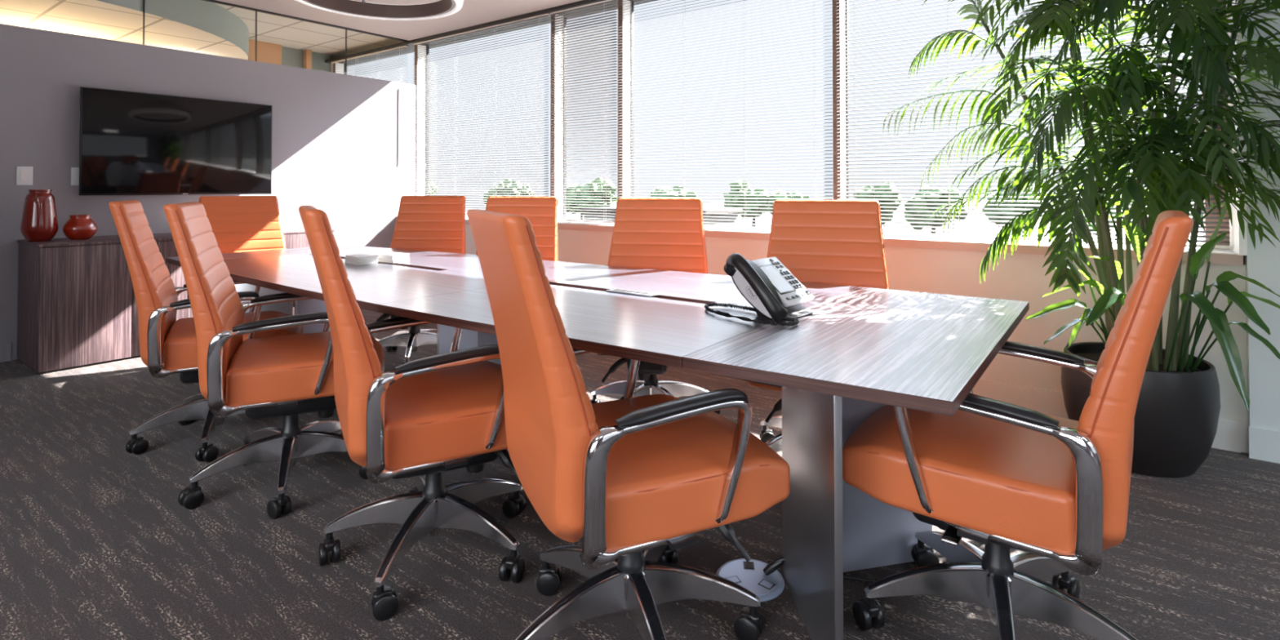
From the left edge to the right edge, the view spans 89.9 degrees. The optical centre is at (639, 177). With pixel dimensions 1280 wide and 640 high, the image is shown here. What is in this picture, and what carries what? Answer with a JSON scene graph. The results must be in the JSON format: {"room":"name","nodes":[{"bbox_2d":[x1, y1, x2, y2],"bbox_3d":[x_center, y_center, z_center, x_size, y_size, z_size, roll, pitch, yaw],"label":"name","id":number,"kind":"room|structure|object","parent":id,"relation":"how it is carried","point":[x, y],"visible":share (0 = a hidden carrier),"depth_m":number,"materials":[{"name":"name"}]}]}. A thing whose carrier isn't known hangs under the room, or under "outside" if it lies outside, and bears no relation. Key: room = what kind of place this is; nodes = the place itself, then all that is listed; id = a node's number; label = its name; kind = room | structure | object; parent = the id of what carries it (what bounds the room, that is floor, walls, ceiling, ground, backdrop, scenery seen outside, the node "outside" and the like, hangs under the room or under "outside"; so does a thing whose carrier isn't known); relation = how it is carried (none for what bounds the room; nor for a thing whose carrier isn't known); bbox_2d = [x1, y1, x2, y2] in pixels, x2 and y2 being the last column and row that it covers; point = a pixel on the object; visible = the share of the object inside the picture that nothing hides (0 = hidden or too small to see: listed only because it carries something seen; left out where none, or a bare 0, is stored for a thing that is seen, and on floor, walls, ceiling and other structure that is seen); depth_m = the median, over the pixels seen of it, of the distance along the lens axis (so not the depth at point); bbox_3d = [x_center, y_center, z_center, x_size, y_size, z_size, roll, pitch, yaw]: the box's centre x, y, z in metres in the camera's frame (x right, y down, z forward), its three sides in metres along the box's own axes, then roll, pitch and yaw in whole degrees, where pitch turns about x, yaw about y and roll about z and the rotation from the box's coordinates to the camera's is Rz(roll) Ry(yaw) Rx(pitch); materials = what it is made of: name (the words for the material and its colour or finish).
{"room":"conference room","nodes":[
{"label":"conference room","id":0,"kind":"room"},
{"bbox_2d":[0,0,248,60],"bbox_3d":[-6.098,-1.404,5.481,4.708,0.279,4.708,-1,-1,37],"label":"ceiling","id":1,"kind":"structure","parent":0,"point":[89,18],"depth_m":5.35,"materials":[{"name":"tile"}]},
{"bbox_2d":[0,23,417,360],"bbox_3d":[-4.347,0.096,4.176,0.100,2.240,6.730,-1,-1,37],"label":"wall","id":2,"kind":"structure","parent":0,"point":[335,136],"depth_m":5.22,"materials":[{"name":"grey paint"}]},
{"bbox_2d":[0,342,11,362],"bbox_3d":[-5.249,1.135,2.850,0.012,0.120,3.550,-1,-1,37],"label":"baseboard","id":3,"kind":"structure","parent":2,"relation":"attached to","point":[5,348],"depth_m":4.25,"materials":[{"name":"grey"}]},
{"bbox_2d":[16,166,33,185],"bbox_3d":[-4.158,-0.014,4.337,0.013,0.128,0.082,-1,-1,37],"label":"light switch","id":4,"kind":"object","parent":2,"relation":"attached to","point":[24,174],"visible":1,"depth_m":4.33,"materials":[{"name":"white plastic"}]},
{"bbox_2d":[71,167,79,185],"bbox_3d":[-3.992,-0.010,4.562,0.013,0.128,0.082,-1,-1,37],"label":"light switch","id":5,"kind":"object","parent":2,"relation":"attached to","point":[74,171],"visible":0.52,"depth_m":4.54,"materials":[{"name":"white plastic"}]},
{"bbox_2d":[142,0,145,44],"bbox_3d":[-3.808,-1.237,4.924,0.016,0.448,0.006,-1,-1,37],"label":"trim","id":6,"kind":"structure","parent":2,"relation":"attached to","point":[144,0],"depth_m":4.92,"materials":[{"name":"black metal"}]},
{"bbox_2d":[78,86,272,195],"bbox_3d":[-3.587,-0.251,5.044,0.092,0.766,1.276,-1,-1,37],"label":"television","id":7,"kind":"object","parent":2,"relation":"attached to","point":[131,143],"visible":1,"depth_m":4.93,"materials":[{"name":"black glass"}]},
{"bbox_2d":[254,10,257,61],"bbox_3d":[-3.331,-1.227,5.567,0.016,0.448,0.006,-1,-1,37],"label":"trim","id":8,"kind":"structure","parent":2,"relation":"attached to","point":[255,11],"depth_m":5.56,"materials":[{"name":"black metal"}]},
{"bbox_2d":[345,29,346,74],"bbox_3d":[-2.848,-1.216,6.217,0.016,0.448,0.006,-1,-1,37],"label":"trim","id":9,"kind":"structure","parent":2,"relation":"attached to","point":[345,29],"depth_m":6.21,"materials":[{"name":"black metal"}]},
{"bbox_2d":[406,83,408,159],"bbox_3d":[-2.419,-0.586,6.660,0.011,0.800,0.011,1,-1,-31],"label":"blind wand","id":10,"kind":"object","parent":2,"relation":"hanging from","point":[406,83],"visible":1,"depth_m":6.66,"materials":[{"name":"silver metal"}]},
{"bbox_2d":[414,44,417,183],"bbox_3d":[-2.342,-0.509,6.839,0.044,1.812,0.120,-1,-1,37],"label":"trim","id":11,"kind":"structure","parent":2,"relation":"attached to","point":[415,51],"depth_m":6.79,"materials":[{"name":"brown"}]},
{"bbox_2d":[416,44,426,195],"bbox_3d":[-2.324,-0.509,6.822,0.004,1.812,0.105,-1,-1,37],"label":"trim","id":12,"kind":"structure","parent":2,"relation":"attached to","point":[418,46],"depth_m":6.82,"materials":[{"name":"white paint"}]},
{"bbox_2d":[425,45,429,195],"bbox_3d":[-2.298,-0.508,6.887,0.056,1.812,0.030,-1,-1,37],"label":"trim","id":13,"kind":"structure","parent":2,"relation":"attached to","point":[427,47],"depth_m":6.87,"materials":[{"name":"black"}]},
{"bbox_2d":[413,13,550,217],"bbox_3d":[-1.588,-0.523,6.168,1.988,1.800,0.028,-1,-1,37],"label":"window blind","id":14,"kind":"object","parent":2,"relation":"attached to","point":[547,14],"visible":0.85,"depth_m":6.08,"materials":[{"name":"grey plastic"}]},
{"bbox_2d":[550,14,555,196],"bbox_3d":[-0.727,-0.527,5.641,0.044,1.812,0.120,-1,-1,37],"label":"trim","id":15,"kind":"structure","parent":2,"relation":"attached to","point":[552,188],"depth_m":5.59,"materials":[{"name":"brown"}]},
{"bbox_2d":[554,14,563,221],"bbox_3d":[-0.710,-0.528,5.625,0.004,1.812,0.105,-1,-1,37],"label":"trim","id":16,"kind":"structure","parent":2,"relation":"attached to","point":[556,188],"depth_m":5.62,"materials":[{"name":"white paint"}]},
{"bbox_2d":[563,17,566,219],"bbox_3d":[-0.684,-0.527,5.690,0.056,1.812,0.030,-1,-1,37],"label":"trim","id":17,"kind":"structure","parent":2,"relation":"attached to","point":[564,132],"depth_m":5.67,"materials":[{"name":"black"}]},
{"bbox_2d":[617,0,622,199],"bbox_3d":[-0.125,-0.534,5.194,0.044,1.812,0.120,-1,-1,37],"label":"trim","id":18,"kind":"structure","parent":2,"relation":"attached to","point":[620,20],"depth_m":5.15,"materials":[{"name":"brown"}]},
{"bbox_2d":[631,1,634,198],"bbox_3d":[-0.082,-0.534,5.243,0.056,1.812,0.030,-1,-1,37],"label":"trim","id":19,"kind":"structure","parent":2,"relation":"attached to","point":[632,2],"depth_m":5.23,"materials":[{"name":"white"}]},
{"bbox_2d":[465,217,1237,253],"bbox_3d":[-2.223,0.394,6.699,12.440,0.003,0.480,-1,-1,37],"label":"trim","id":20,"kind":"structure","parent":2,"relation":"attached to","point":[753,230],"depth_m":3.64,"materials":[{"name":"white paint"}]},
{"bbox_2d":[248,39,281,65],"bbox_3d":[-4.274,-0.128,7.140,0.130,2.780,0.470,-1,-1,37],"label":"panel","id":21,"kind":"object","parent":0,"point":[266,52],"visible":0.14,"depth_m":7.17,"materials":[{"name":"brown wood"}]},
{"bbox_2d":[281,46,329,71],"bbox_3d":[-4.008,-0.120,7.608,0.100,2.780,0.600,-1,-1,37],"label":"wall","id":22,"kind":"structure","parent":0,"point":[293,57],"depth_m":7.56,"materials":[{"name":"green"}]},
{"bbox_2d":[302,48,311,69],"bbox_3d":[-3.929,-0.121,7.562,0.080,2.780,0.060,-1,-1,37],"label":"trim","id":23,"kind":"structure","parent":22,"relation":"attached to","point":[307,61],"depth_m":7.56,"materials":[{"name":"brown"}]},
{"bbox_2d":[329,63,333,72],"bbox_3d":[-5.450,-0.472,9.144,4.360,1.812,0.120,-1,-1,37],"label":"trim","id":24,"kind":"structure","parent":22,"relation":"attached to","point":[331,64],"depth_m":7.84,"materials":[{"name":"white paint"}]},
{"bbox_2d":[335,62,343,74],"bbox_3d":[-3.665,-0.493,7.817,0.004,1.812,0.105,-1,-1,37],"label":"trim","id":25,"kind":"structure","parent":22,"relation":"attached to","point":[336,64],"depth_m":7.83,"materials":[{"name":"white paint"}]},
{"bbox_2d":[331,45,408,83],"bbox_3d":[-3.106,-0.505,7.294,1.548,1.800,0.028,-1,-1,37],"label":"window blind","id":26,"kind":"object","parent":22,"relation":"attached to","point":[402,46],"visible":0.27,"depth_m":7.16,"materials":[{"name":"grey"}]},
{"bbox_2d":[324,0,657,66],"bbox_3d":[-2.198,-1.430,6.762,12.440,0.028,0.295,-1,-1,37],"label":"trim","id":27,"kind":"structure","parent":22,"relation":"attached to","point":[410,43],"depth_m":6.27,"materials":[{"name":"black metal"}]},
{"bbox_2d":[550,0,617,222],"bbox_3d":[-0.480,-0.536,5.346,0.728,1.800,0.028,-1,-1,37],"label":"window blind","id":28,"kind":"object","parent":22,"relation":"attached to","point":[605,2],"visible":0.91,"depth_m":5.34,"materials":[{"name":"grey plastic"}]},
{"bbox_2d":[617,0,833,229],"bbox_3d":[0.528,-0.548,4.598,1.738,1.800,0.028,-1,-1,37],"label":"window blind","id":29,"kind":"object","parent":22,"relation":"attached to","point":[629,2],"visible":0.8,"depth_m":4.50,"materials":[{"name":"grey plastic"}]},
{"bbox_2d":[213,2,403,58],"bbox_3d":[-6.763,-1.595,6.040,5.970,0.120,7.000,-1,-1,37],"label":"ceiling","id":30,"kind":"structure","parent":0,"point":[286,32],"depth_m":6.86,"materials":[{"name":"tile"}]},
{"bbox_2d":[215,0,582,40],"bbox_3d":[-0.700,-1.601,1.541,9.130,0.150,7.000,-1,-1,37],"label":"ceiling","id":31,"kind":"structure","parent":0,"point":[473,12],"depth_m":5.75,"materials":[{"name":"grey paint"}]},
{"bbox_2d":[202,0,408,42],"bbox_3d":[-4.356,-1.478,4.189,0.040,0.012,6.700,-1,-1,37],"label":"trim","id":32,"kind":"structure","parent":31,"relation":"attached to","point":[211,1],"depth_m":5.88,"materials":[{"name":"black metal"}]},
{"bbox_2d":[294,0,463,20],"bbox_3d":[-1.635,-1.283,3.960,1.060,0.370,1.060,-1,-1,37],"label":"pendant","id":33,"kind":"object","parent":31,"relation":"hanging from","point":[442,8],"visible":1,"depth_m":4.35,"materials":[{"name":"white"}]},
{"bbox_2d":[427,19,548,46],"bbox_3d":[-1.491,-0.519,6.289,1.954,1.809,0.006,-1,-1,37],"label":"window","id":34,"kind":"structure","parent":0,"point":[548,20],"depth_m":6.25,"materials":[{"name":"clear glass"}]},
{"bbox_2d":[622,0,631,198],"bbox_3d":[-0.107,-0.535,5.178,0.004,1.812,0.105,-1,-1,37],"label":"trim","id":35,"kind":"structure","parent":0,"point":[627,2],"depth_m":5.18,"materials":[{"name":"white paint"}]},
{"bbox_2d":[0,308,1279,639],"bbox_3d":[-3.097,1.262,3.275,15.100,0.120,7.000,-1,-1,37],"label":"floor","id":36,"kind":"structure","parent":0,"point":[97,542],"depth_m":2.04,"materials":[{"name":"carpet"}]},
{"bbox_2d":[16,226,335,374],"bbox_3d":[-3.383,0.826,4.874,0.596,0.802,1.873,-1,-1,37],"label":"credenza","id":37,"kind":"object","parent":36,"relation":"on","point":[77,307],"visible":0.49,"depth_m":4.15,"materials":[{"name":"laminate"}]},
{"bbox_2d":[20,189,58,241],"bbox_3d":[-3.929,0.245,4.200,0.183,0.337,0.183,-1,-1,37],"label":"vase","id":38,"kind":"object","parent":37,"relation":"on","point":[39,220],"visible":1,"depth_m":4.15,"materials":[{"name":"red ceramic"}]},
{"bbox_2d":[62,214,97,239],"bbox_3d":[-3.794,0.334,4.348,0.180,0.165,0.180,-1,-1,37],"label":"vase","id":39,"kind":"object","parent":37,"relation":"on","point":[77,227],"visible":1,"depth_m":4.30,"materials":[{"name":"red ceramic"}]},
{"bbox_2d":[108,200,303,462],"bbox_3d":[-1.962,0.649,2.966,0.721,1.094,0.665,1,-1,-31],"label":"office chair","id":40,"kind":"object","parent":36,"relation":"on","point":[166,341],"visible":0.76,"depth_m":2.71,"materials":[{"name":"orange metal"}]},
{"bbox_2d":[186,195,294,307],"bbox_3d":[-2.595,0.670,4.252,0.657,1.094,0.721,1,-1,-42],"label":"office chair","id":41,"kind":"object","parent":36,"relation":"on","point":[238,224],"visible":0.15,"depth_m":4.47,"materials":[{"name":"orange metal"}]},
{"bbox_2d":[163,201,384,519],"bbox_3d":[-1.392,0.642,2.521,0.721,1.094,0.665,0,-1,-26],"label":"office chair","id":42,"kind":"object","parent":36,"relation":"on","point":[288,376],"visible":0.85,"depth_m":2.32,"materials":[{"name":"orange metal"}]},
{"bbox_2d":[298,205,525,621],"bbox_3d":[-0.678,0.635,2.045,0.721,1.094,0.681,1,-1,-30],"label":"office chair","id":43,"kind":"object","parent":36,"relation":"on","point":[425,418],"visible":0.96,"depth_m":1.82,"materials":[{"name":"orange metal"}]},
{"bbox_2d":[376,195,466,364],"bbox_3d":[-1.506,0.671,4.332,0.658,1.094,0.721,0,-1,2],"label":"office chair","id":44,"kind":"object","parent":36,"relation":"on","point":[423,223],"visible":0.34,"depth_m":4.57,"materials":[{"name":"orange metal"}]},
{"bbox_2d":[435,196,558,325],"bbox_3d":[-0.817,0.662,3.769,0.666,1.094,0.742,0,-1,11],"label":"office chair","id":45,"kind":"object","parent":36,"relation":"on","point":[541,212],"visible":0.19,"depth_m":4.04,"materials":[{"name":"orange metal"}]},
{"bbox_2d":[165,244,1029,639],"bbox_3d":[-0.726,0.824,2.999,4.243,0.747,1.428,-1,-1,37],"label":"conference table","id":46,"kind":"object","parent":36,"relation":"on","point":[861,352],"visible":0.69,"depth_m":1.92,"materials":[{"name":"laminate"}]},
{"bbox_2d":[344,262,377,265],"bbox_3d":[-1.512,0.460,3.478,0.150,0.008,0.110,-1,-1,38],"label":"booklet","id":47,"kind":"object","parent":46,"relation":"on","point":[349,263],"visible":0.57,"depth_m":3.44,"materials":[{"name":"white paper"}]},
{"bbox_2d":[344,260,377,263],"bbox_3d":[-1.512,0.451,3.481,0.150,0.008,0.110,-1,-1,39],"label":"booklet","id":48,"kind":"object","parent":47,"relation":"on","point":[362,262],"visible":0.57,"depth_m":3.44,"materials":[{"name":"white paper"}]},
{"bbox_2d":[345,258,377,262],"bbox_3d":[-1.512,0.442,3.481,0.150,0.008,0.110,-1,-1,40],"label":"booklet","id":49,"kind":"object","parent":48,"relation":"on","point":[345,259],"visible":0.57,"depth_m":3.43,"materials":[{"name":"white paper"}]},
{"bbox_2d":[344,257,377,260],"bbox_3d":[-1.512,0.433,3.478,0.150,0.008,0.110,-1,-1,40],"label":"booklet","id":50,"kind":"object","parent":49,"relation":"on","point":[349,258],"visible":0.57,"depth_m":3.43,"materials":[{"name":"white paper"}]},
{"bbox_2d":[345,253,377,258],"bbox_3d":[-1.509,0.424,3.482,0.150,0.008,0.110,-1,-1,40],"label":"booklet","id":51,"kind":"object","parent":50,"relation":"on","point":[358,255],"visible":1,"depth_m":3.45,"materials":[{"name":"white paper"}]},
{"bbox_2d":[377,259,409,262],"bbox_3d":[-1.379,0.461,3.576,0.150,0.008,0.110,-1,-1,31],"label":"booklet","id":52,"kind":"object","parent":46,"relation":"on","point":[406,260],"visible":0.46,"depth_m":3.53,"materials":[{"name":"white paper"}]},
{"bbox_2d":[377,257,409,261],"bbox_3d":[-1.378,0.453,3.573,0.150,0.008,0.110,-1,-1,31],"label":"booklet","id":53,"kind":"object","parent":52,"relation":"on","point":[384,260],"visible":0.46,"depth_m":3.53,"materials":[{"name":"white paper"}]},
{"bbox_2d":[377,256,409,259],"bbox_3d":[-1.379,0.444,3.578,0.150,0.008,0.110,-1,-1,33],"label":"booklet","id":54,"kind":"object","parent":53,"relation":"on","point":[407,256],"visible":0.46,"depth_m":3.54,"materials":[{"name":"white paper"}]},
{"bbox_2d":[377,254,408,257],"bbox_3d":[-1.381,0.435,3.574,0.150,0.008,0.110,-1,-1,33],"label":"booklet","id":55,"kind":"object","parent":54,"relation":"on","point":[408,255],"visible":0.46,"depth_m":3.53,"materials":[{"name":"white paper"}]},
{"bbox_2d":[375,252,408,256],"bbox_3d":[-1.377,0.426,3.572,0.150,0.008,0.110,-1,-1,32],"label":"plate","id":56,"kind":"object","parent":55,"relation":"on","point":[388,254],"visible":1,"depth_m":3.54,"materials":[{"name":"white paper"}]},
{"bbox_2d":[614,288,648,293],"bbox_3d":[-0.034,0.443,2.502,0.162,0.001,0.028,-1,-1,37],"label":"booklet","id":57,"kind":"object","parent":46,"relation":"attached to","point":[622,291],"depth_m":2.49,"materials":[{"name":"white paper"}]},
{"bbox_2d":[704,253,814,326],"bbox_3d":[0.388,0.342,2.093,0.376,0.202,0.311,-1,-1,43],"label":"desk phone","id":58,"kind":"object","parent":46,"relation":"on","point":[774,293],"visible":1,"depth_m":2.04,"materials":[{"name":"black plastic"}]},
{"bbox_2d":[466,208,790,639],"bbox_3d":[-0.038,0.629,1.637,0.721,1.094,0.661,0,-1,-25],"label":"office chair","id":59,"kind":"object","parent":36,"relation":"on","point":[635,480],"visible":0.99,"depth_m":1.44,"materials":[{"name":"orange leather"}]},
{"bbox_2d":[590,198,720,414],"bbox_3d":[0.060,0.653,3.206,0.673,1.094,0.721,0,-1,9],"label":"office chair","id":60,"kind":"object","parent":36,"relation":"on","point":[651,233],"visible":0.35,"depth_m":3.45,"materials":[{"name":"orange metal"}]},
{"bbox_2d":[715,558,784,602],"bbox_3d":[0.322,1.173,1.879,0.200,0.014,0.200,0,-1,17],"label":"floor outlet","id":61,"kind":"object","parent":36,"relation":"on","point":[750,575],"visible":0.65,"depth_m":1.88,"materials":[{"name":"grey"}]},
{"bbox_2d":[746,200,889,452],"bbox_3d":[0.773,0.645,2.648,0.684,1.094,0.721,0,-1,19],"label":"office chair","id":62,"kind":"object","parent":36,"relation":"on","point":[826,242],"visible":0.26,"depth_m":2.89,"materials":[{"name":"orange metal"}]},
{"bbox_2d":[763,556,875,582],"bbox_3d":[0.523,1.139,1.880,0.321,0.072,0.025,0,-1,6],"label":"power cord","id":63,"kind":"object","parent":36,"relation":"on","point":[773,566],"visible":0.46,"depth_m":1.88,"materials":[{"name":"black plastic"}]},
{"bbox_2d":[842,210,1193,639],"bbox_3d":[0.928,0.629,1.630,0.721,1.094,0.670,-1,-1,39],"label":"office chair","id":64,"kind":"object","parent":36,"relation":"on","point":[1001,476],"visible":0.93,"depth_m":1.46,"materials":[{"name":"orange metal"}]},
{"bbox_2d":[882,0,1279,477],"bbox_3d":[1.851,-0.142,2.538,1.857,2.663,1.160,0,-1,26],"label":"potted palm","id":65,"kind":"object","parent":36,"relation":"on","point":[1177,412],"visible":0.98,"depth_m":2.48,"materials":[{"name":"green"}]},
{"bbox_2d":[395,216,1248,453],"bbox_3d":[-1.161,0.813,5.891,15.100,0.860,0.502,-1,-1,37],"label":"wall","id":66,"kind":"structure","parent":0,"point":[1021,277],"depth_m":3.31,"materials":[{"name":"grey"}]},
{"bbox_2d":[972,380,1240,453],"bbox_3d":[0.061,1.159,4.685,6.355,0.130,0.014,-1,-1,37],"label":"baseboard","id":67,"kind":"structure","parent":66,"relation":"attached to","point":[1228,436],"depth_m":3.22,"materials":[{"name":"grey"}]},
{"bbox_2d":[832,0,839,199],"bbox_3d":[1.288,-0.551,4.146,0.044,1.812,0.120,-1,-1,37],"label":"trim","id":68,"kind":"structure","parent":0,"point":[834,8],"depth_m":4.10,"materials":[{"name":"brown"}]},
{"bbox_2d":[839,0,846,198],"bbox_3d":[1.306,-0.551,4.130,0.004,1.812,0.105,-1,-1,37],"label":"trim","id":69,"kind":"structure","parent":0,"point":[840,1],"depth_m":4.12,"materials":[{"name":"white paint"}]},
{"bbox_2d":[845,0,848,199],"bbox_3d":[1.332,-0.550,4.195,0.056,1.812,0.030,-1,-1,37],"label":"trim","id":70,"kind":"structure","parent":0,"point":[846,2],"depth_m":4.17,"materials":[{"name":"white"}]},
{"bbox_2d":[835,0,1230,248],"bbox_3d":[1.982,-0.565,3.520,1.838,1.800,0.028,-1,-1,37],"label":"window blind","id":71,"kind":"object","parent":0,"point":[948,2],"visible":0.53,"depth_m":3.72,"materials":[{"name":"grey plastic"}]},
{"bbox_2d":[1061,342,1220,477],"bbox_3d":[2.110,0.975,2.728,0.534,0.436,0.534,-1,-1,37],"label":"planter","id":72,"kind":"object","parent":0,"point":[1178,408],"depth_m":2.50,"materials":[{"name":"black ceramic"}]},
{"bbox_2d":[1243,0,1279,453],"bbox_3d":[3.830,-0.166,2.186,2.650,2.700,0.530,-1,-1,37],"label":"wall pier","id":73,"kind":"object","parent":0,"point":[1262,264],"visible":0.33,"depth_m":2.72,"materials":[{"name":"grey paint"}]},
{"bbox_2d":[1200,0,1229,248],"bbox_3d":[2.766,-0.569,3.075,0.110,1.809,0.100,-1,-1,37],"label":"trim","id":74,"kind":"structure","parent":73,"relation":"attached to","point":[1218,129],"depth_m":3.03,"materials":[{"name":"brown"}]},
{"bbox_2d":[1226,0,1247,255],"bbox_3d":[2.756,-0.583,2.989,0.025,1.840,0.530,-1,-1,37],"label":"trim","id":75,"kind":"structure","parent":73,"relation":"attached to","point":[1237,244],"depth_m":2.78,"materials":[{"name":"white paint"}]},
{"bbox_2d":[1248,426,1279,463],"bbox_3d":[3.625,1.116,1.978,2.555,0.130,0.015,-1,-1,37],"label":"baseboard","id":76,"kind":"object","parent":73,"relation":"attached to","point":[1264,444],"visible":1,"depth_m":2.71,"materials":[{"name":"grey"}]},
{"label":"outside","id":77,"kind":"structure","parent":0,"visible":0},
{"bbox_2d":[465,198,1203,244],"bbox_3d":[126.911,9.936,170.928,320.000,0.200,414.000,-1,-1,37],"label":"ground","id":78,"kind":"structure","parent":77,"point":[903,202],"depth_m":124.33,"materials":[{"name":"grey"}]},
{"bbox_2d":[428,182,437,194],"bbox_3d":[-49.658,4.860,148.296,8.502,9.275,7.378,-1,-1,37],"label":"tree","id":79,"kind":"object","parent":78,"relation":"on","point":[428,183],"visible":0.09,"depth_m":147.72,"materials":[{"name":"green plant"}]},
{"bbox_2d":[483,186,497,204],"bbox_3d":[-31.671,5.665,145.453,7.595,7.582,6.190,-1,-1,37],"label":"tree","id":80,"kind":"object","parent":78,"relation":"on","point":[495,187],"visible":0.05,"depth_m":144.26,"materials":[{"name":"green plant"}]},
{"bbox_2d":[496,177,535,195],"bbox_3d":[-24.747,4.600,127.565,7.194,9.146,7.823,-1,-1,37],"label":"tree","id":81,"kind":"object","parent":78,"relation":"on","point":[507,178],"visible":0.24,"depth_m":125.75,"materials":[{"name":"green plant"}]},
{"bbox_2d":[566,183,582,219],"bbox_3d":[-11.866,5.112,125.337,7.169,8.056,5.880,-1,-1,37],"label":"tree","id":82,"kind":"object","parent":78,"relation":"on","point":[569,188],"visible":0.05,"depth_m":124.86,"materials":[{"name":"green plant"}]},
{"bbox_2d":[566,177,617,214],"bbox_3d":[-8.168,4.376,110.661,8.738,9.062,7.362,-1,-1,37],"label":"tree","id":83,"kind":"object","parent":78,"relation":"on","point":[606,180],"visible":0.7,"depth_m":108.39,"materials":[{"name":"green plant"}]},
{"bbox_2d":[579,206,742,226],"bbox_3d":[2.381,6.112,80.327,18.800,4.600,8.800,-1,-1,37],"label":"building","id":84,"kind":"structure","parent":78,"relation":"on","point":[604,210],"depth_m":78.17,"materials":[{"name":"grey"}]},
{"bbox_2d":[650,184,684,198],"bbox_3d":[4.905,5.059,111.445,7.100,7.725,5.364,-1,-1,37],"label":"tree","id":85,"kind":"object","parent":78,"relation":"on","point":[661,187],"visible":0.14,"depth_m":110.69,"materials":[{"name":"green plant"}]},
{"bbox_2d":[657,189,697,197],"bbox_3d":[6.070,5.165,95.036,7.182,6.999,6.751,-1,-1,37],"label":"tree","id":86,"kind":"object","parent":78,"relation":"on","point":[671,193],"visible":0.12,"depth_m":92.46,"materials":[{"name":"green plant"}]},
{"bbox_2d":[723,179,768,226],"bbox_3d":[16.553,4.507,97.464,7.285,8.386,7.332,-1,-1,37],"label":"tree","id":87,"kind":"object","parent":78,"relation":"on","point":[739,180],"visible":0.53,"depth_m":95.49,"materials":[{"name":"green plant"}]},
{"bbox_2d":[767,189,809,214],"bbox_3d":[20.257,5.052,86.823,5.702,6.968,5.854,-1,-1,37],"label":"tree","id":88,"kind":"object","parent":78,"relation":"on","point":[780,190],"visible":0.2,"depth_m":85.72,"materials":[{"name":"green plant"}]},
{"bbox_2d":[853,179,902,224],"bbox_3d":[32.420,4.398,87.598,6.391,8.297,6.261,-1,-1,37],"label":"tree","id":89,"kind":"object","parent":78,"relation":"on","point":[885,183],"visible":0.32,"depth_m":85.28,"materials":[{"name":"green plant"}]},
{"bbox_2d":[903,186,967,234],"bbox_3d":[35.968,4.684,78.138,6.966,7.430,6.232,-1,-1,37],"label":"tree","id":90,"kind":"object","parent":78,"relation":"on","point":[922,187],"visible":0.48,"depth_m":77.07,"materials":[{"name":"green plant"}]},
{"bbox_2d":[982,186,1051,237],"bbox_3d":[46.035,4.465,78.244,7.606,7.868,6.022,-1,-1,37],"label":"tree","id":91,"kind":"object","parent":78,"relation":"on","point":[1031,191],"visible":0.27,"depth_m":76.67,"materials":[{"name":"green plant"}]},
{"bbox_2d":[1073,187,1147,240],"bbox_3d":[50.030,4.386,67.526,8.090,7.692,5.800,-1,-1,37],"label":"tree","id":92,"kind":"object","parent":78,"relation":"on","point":[1130,204],"visible":0.03,"depth_m":66.11,"materials":[{"name":"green plant"}]},
{"bbox_2d":[1189,200,1203,225],"bbox_3d":[62.002,4.001,68.390,6.717,8.484,6.328,-1,-1,37],"label":"tree","id":93,"kind":"object","parent":78,"relation":"on","point":[1193,201],"visible":0.02,"depth_m":68.49,"materials":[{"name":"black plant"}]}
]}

